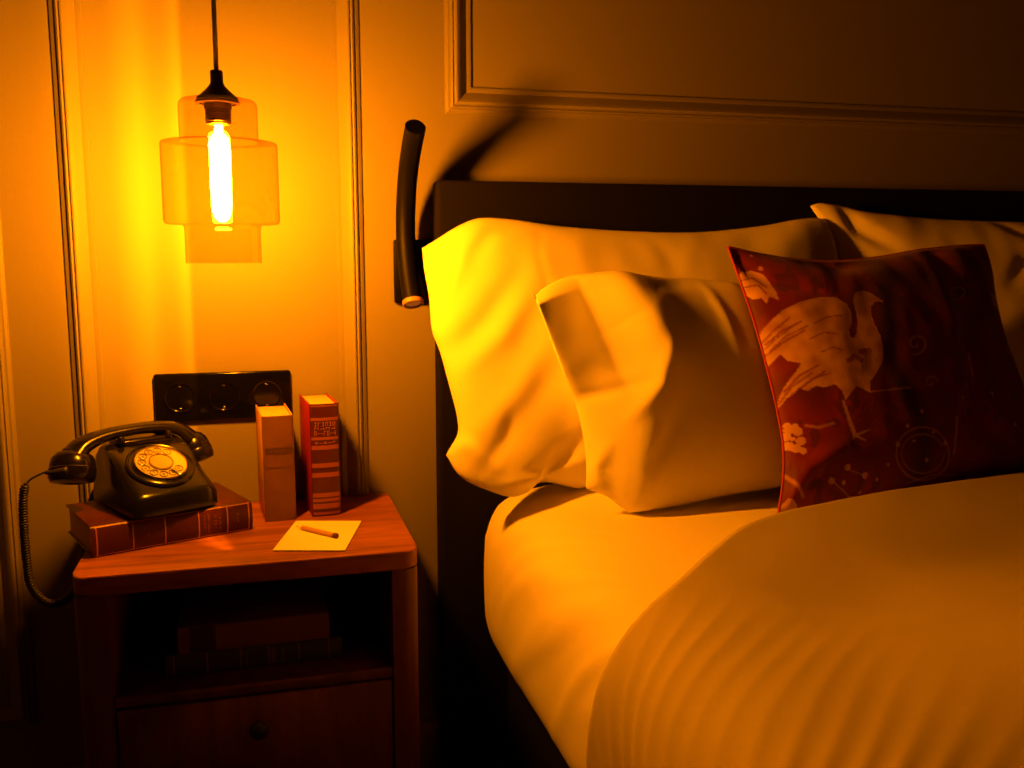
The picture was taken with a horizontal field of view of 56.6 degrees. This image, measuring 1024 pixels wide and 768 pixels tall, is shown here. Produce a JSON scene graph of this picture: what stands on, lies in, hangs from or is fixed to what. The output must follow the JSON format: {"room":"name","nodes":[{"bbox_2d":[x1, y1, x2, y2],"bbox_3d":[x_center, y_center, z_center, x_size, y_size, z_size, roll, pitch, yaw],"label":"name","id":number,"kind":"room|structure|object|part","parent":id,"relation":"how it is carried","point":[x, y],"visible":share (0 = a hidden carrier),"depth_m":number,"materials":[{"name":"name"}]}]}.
{"room":"bedroom","nodes":[
{"label":"bedroom","id":0,"kind":"room"},
{"bbox_2d":[0,0,1023,767],"bbox_3d":[0.542,-0.642,1.865,4.750,2.750,0.100,-2,8,-15],"label":"wall","id":1,"kind":"structure","parent":0,"point":[220,306],"depth_m":1.64,"materials":[{"name":"brown paint"}]},
{"bbox_2d":[0,214,37,728],"bbox_3d":[-1.126,-0.521,1.370,0.664,2.250,0.016,-2,8,-15],"label":"trim","id":2,"kind":"structure","parent":1,"relation":"attached to","point":[19,709],"depth_m":1.57,"materials":[{"name":"brown wood"}]},
{"bbox_2d":[48,0,368,591],"bbox_3d":[-0.488,-0.545,1.539,0.478,2.250,0.016,-2,8,-15],"label":"trim","id":3,"kind":"structure","parent":1,"relation":"attached to","point":[65,19],"depth_m":1.58,"materials":[{"name":"brown"}]},
{"bbox_2d":[153,370,291,421],"bbox_3d":[-0.491,0.019,1.621,0.223,0.082,0.011,-2,8,-15],"label":"wall socket","id":4,"kind":"object","parent":1,"relation":"attached to","point":[178,397],"visible":0.94,"depth_m":1.61,"materials":[{"name":"black plastic"}]},
{"bbox_2d":[163,382,195,413],"bbox_3d":[-0.560,0.023,1.602,0.053,0.053,0.009,-2,8,-15],"label":"socket","id":5,"kind":"object","parent":4,"relation":"on","point":[178,397],"depth_m":1.60,"materials":[{"name":"black plastic"}]},
{"bbox_2d":[208,381,239,411],"bbox_3d":[-0.491,0.020,1.620,0.053,0.053,0.009,-2,8,-15],"label":"socket","id":6,"kind":"object","parent":4,"relation":"on","point":[223,396],"depth_m":1.62,"materials":[{"name":"black plastic"}]},
{"bbox_2d":[251,379,282,406],"bbox_3d":[-0.423,0.018,1.638,0.053,0.053,0.009,-2,8,-15],"label":"socket","id":7,"kind":"object","parent":4,"relation":"on","point":[264,392],"depth_m":1.64,"materials":[{"name":"black plastic"}]},
{"bbox_2d":[51,718,523,767],"bbox_3d":[0.558,0.668,1.992,4.550,0.120,0.018,-2,8,-15],"label":"baseboard","id":8,"kind":"structure","parent":1,"relation":"attached to","point":[428,728],"depth_m":1.79,"materials":[{"name":"brown wood"}]},
{"bbox_2d":[393,119,432,308],"bbox_3d":[-0.155,-0.278,1.591,0.072,0.304,0.161,-2,8,-15],"label":"light","id":9,"kind":"object","parent":1,"relation":"attached to","point":[410,285],"visible":0.98,"depth_m":1.59,"materials":[{"name":"black metal"}]},
{"bbox_3d":[-0.173,-0.198,1.675,0.070,0.111,0.012,-2,8,-15],"label":"wall plate","id":10,"kind":"part","parent":9,"relation":"part of","materials":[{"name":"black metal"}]},
{"bbox_2d":[444,0,1023,135],"bbox_3d":[1.127,-1.118,1.895,2.571,1.215,0.016,-2,8,-15],"label":"trim","id":11,"kind":"structure","parent":1,"relation":"attached to","point":[460,98],"depth_m":1.76,"materials":[{"name":"brown wood"}]},
{"bbox_3d":[0.969,-1.830,0.088,4.750,0.100,3.400,-2,8,-15],"label":"ceiling","id":12,"kind":"structure","parent":0,"visible":0},
{"bbox_2d":[159,0,279,258],"bbox_3d":[-0.393,-1.040,1.174,0.152,1.767,0.152,-2,8,-15],"label":"pendant lamp","id":13,"kind":"object","parent":12,"relation":"hanging from","point":[217,100],"visible":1,"depth_m":1.26,"materials":[{"name":"clear glass"}]},
{"bbox_3d":[-0.392,-1.133,1.161,0.007,1.460,0.006,-2,8,-15],"label":"cord","id":14,"kind":"part","parent":13,"relation":"part of","materials":[{"name":"black rubber"}]},
{"bbox_2d":[194,97,240,125],"bbox_3d":[-0.393,-0.363,1.270,0.059,0.033,0.059,-2,8,-15],"label":"bulb socket","id":15,"kind":"object","parent":13,"relation":"attached to","point":[217,110],"depth_m":1.26,"materials":[{"name":"black metal"}]},
{"bbox_3d":[-0.393,-0.273,1.282,0.152,0.217,0.152,-2,8,-15],"label":"lamp shade","id":16,"kind":"part","parent":13,"relation":"part of","materials":[{"name":"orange glass"}]},
{"bbox_3d":[-0.393,-0.283,1.281,0.028,0.129,0.028,-2,8,-15],"label":"tube bulb","id":17,"kind":"part","parent":13,"relation":"part of","materials":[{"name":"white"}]},
{"bbox_3d":[0.969,0.992,0.486,4.750,0.100,3.400,-2,8,-15],"label":"floor","id":18,"kind":"structure","parent":0,"visible":0},
{"bbox_2d":[73,493,419,767],"bbox_3d":[-0.406,0.509,1.527,0.471,0.565,0.359,-2,8,-15],"label":"nightstand","id":19,"kind":"object","parent":18,"relation":"on","point":[359,708],"visible":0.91,"depth_m":1.38,"materials":[{"name":"brown wood"}]},
{"bbox_3d":[-0.614,0.480,1.474,0.045,0.438,0.344,-2,8,-15],"label":"panel","id":20,"kind":"part","parent":19,"relation":"part of","materials":[{"name":"brown wood"}]},
{"bbox_2d":[66,482,252,557],"bbox_3d":[-0.548,0.207,1.480,0.237,0.045,0.157,-6,10,-36],"label":"book","id":21,"kind":"object","parent":19,"relation":"on","point":[100,530],"visible":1,"depth_m":1.42,"materials":[{"name":"red leather"}]},
{"bbox_2d":[18,420,217,607],"bbox_3d":[-0.590,0.195,1.468,0.268,0.262,0.201,-1,8,-9],"label":"rotary telephone","id":22,"kind":"object","parent":21,"relation":"on","point":[146,469],"visible":0.87,"depth_m":1.43,"materials":[{"name":"black plastic"}]},
{"bbox_3d":[-0.661,0.218,1.453,0.067,0.221,0.197,1,8,9],"label":"coiled cord","id":23,"kind":"part","parent":22,"relation":"part of","materials":[{"name":"black plastic"}]},
{"bbox_3d":[-0.533,0.120,1.443,0.077,0.039,0.068,-8,11,-43],"label":"number plate","id":24,"kind":"part","parent":22,"relation":"part of","materials":[{"name":"beige"}]},
{"bbox_2d":[164,594,341,677],"bbox_3d":[-0.404,0.390,1.489,0.252,0.034,0.192,-2,8,-16],"label":"book","id":25,"kind":"object","parent":19,"relation":"on","point":[175,664],"visible":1,"depth_m":1.40,"materials":[{"name":"grey leather"}]},
{"bbox_2d":[177,578,328,653],"bbox_3d":[-0.399,0.355,1.466,0.214,0.040,0.162,-2,8,-16],"label":"book","id":26,"kind":"object","parent":25,"relation":"on","point":[212,619],"visible":1,"depth_m":1.42,"materials":[{"name":"brown paper"}]},
{"bbox_2d":[114,591,392,708],"bbox_3d":[-0.405,0.412,1.519,0.386,0.016,0.332,-2,8,-15],"label":"shelf","id":27,"kind":"object","parent":19,"relation":"attached to","point":[366,661],"depth_m":1.40,"materials":[{"name":"brown wood"}]},
{"bbox_3d":[-0.449,0.450,1.690,0.386,0.437,0.006,-2,8,-15],"label":"panel","id":28,"kind":"part","parent":19,"relation":"part of","materials":[{"name":"black wood"}]},
{"bbox_3d":[-0.364,0.568,1.387,0.381,0.250,0.018,-2,8,-15],"label":"drawer","id":29,"kind":"part","parent":19,"relation":"part of","materials":[{"name":"brown wood"}]},
{"bbox_3d":[-0.362,0.495,1.359,0.027,0.027,0.019,-2,8,-15],"label":"knob","id":30,"kind":"part","parent":19,"relation":"part of","materials":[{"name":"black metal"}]},
{"bbox_2d":[255,403,295,521],"bbox_3d":[-0.395,0.128,1.588,0.050,0.172,0.130,-3,8,-19],"label":"book","id":31,"kind":"object","parent":19,"relation":"on","point":[274,424],"visible":1,"depth_m":1.53,"materials":[{"name":"brown paper"}]},
{"bbox_2d":[273,521,360,550],"bbox_3d":[-0.296,0.232,1.458,0.106,0.002,0.152,0,8,0],"label":"pad","id":32,"kind":"object","parent":19,"relation":"on","point":[295,539],"visible":1,"depth_m":1.44,"materials":[{"name":"beige paper"}]},
{"bbox_2d":[297,525,338,537],"bbox_3d":[-0.301,0.226,1.464,0.090,0.008,0.008,6,10,35],"label":"pencil","id":33,"kind":"object","parent":32,"relation":"on","point":[302,527],"visible":1,"depth_m":1.46,"materials":[{"name":"brown wood"}]},
{"bbox_2d":[299,393,340,516],"bbox_3d":[-0.326,0.117,1.613,0.048,0.187,0.124,-3,9,-20],"label":"book","id":34,"kind":"object","parent":19,"relation":"on","point":[319,414],"visible":1,"depth_m":1.56,"materials":[{"name":"red fabric"}]},
{"bbox_3d":[-0.200,0.465,1.584,0.040,0.438,0.344,-2,8,-15],"label":"panel","id":35,"kind":"part","parent":19,"relation":"part of","materials":[{"name":"brown wood"}]},
{"bbox_2d":[433,180,1023,767],"bbox_3d":[1.069,0.302,1.017,1.960,1.117,2.010,-2,8,-15],"label":"bed","id":36,"kind":"object","parent":18,"relation":"on","point":[486,720],"visible":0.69,"depth_m":1.72,"materials":[{"name":"black fabric"}]},
{"bbox_2d":[484,484,780,767],"bbox_3d":[1.073,0.412,0.999,1.825,0.336,1.965,-2,8,-15],"label":"mattress","id":37,"kind":"object","parent":36,"relation":"on","point":[568,571],"visible":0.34,"depth_m":1.37,"materials":[{"name":"white fabric"}]},
{"bbox_2d":[422,217,838,496],"bbox_3d":[0.240,-0.057,1.625,0.775,0.459,0.180,-2,8,-15],"label":"pillow","id":38,"kind":"object","parent":37,"relation":"on","point":[519,425],"visible":0.37,"depth_m":1.53,"materials":[{"name":"white fabric"}]},
{"bbox_2d":[534,271,781,511],"bbox_3d":[0.287,0.006,1.535,0.502,0.373,0.151,-2,8,-15],"label":"pillow","id":39,"kind":"object","parent":37,"relation":"on","point":[667,379],"visible":0.75,"depth_m":1.49,"materials":[{"name":"white fabric"}]},
{"bbox_2d":[586,472,1023,767],"bbox_3d":[1.125,0.433,0.828,1.906,0.500,1.705,-2,8,-15],"label":"duvet","id":40,"kind":"object","parent":37,"relation":"on","point":[885,629],"visible":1,"depth_m":0.94,"materials":[{"name":"beige fabric"}]},
{"bbox_2d":[727,244,1023,512],"bbox_3d":[0.633,-0.025,1.573,0.537,0.411,0.188,-3,8,-19],"label":"cushion","id":41,"kind":"object","parent":37,"relation":"on","point":[894,371],"visible":0.96,"depth_m":1.52,"materials":[{"name":"fabric"}]},
{"bbox_2d":[810,203,1023,384],"bbox_3d":[1.116,-0.098,1.871,1.133,0.502,0.196,-2,8,-15],"label":"pillow","id":42,"kind":"object","parent":37,"relation":"on","point":[856,234],"visible":0.21,"depth_m":1.77,"materials":[{"name":"white fabric"}]}
]}

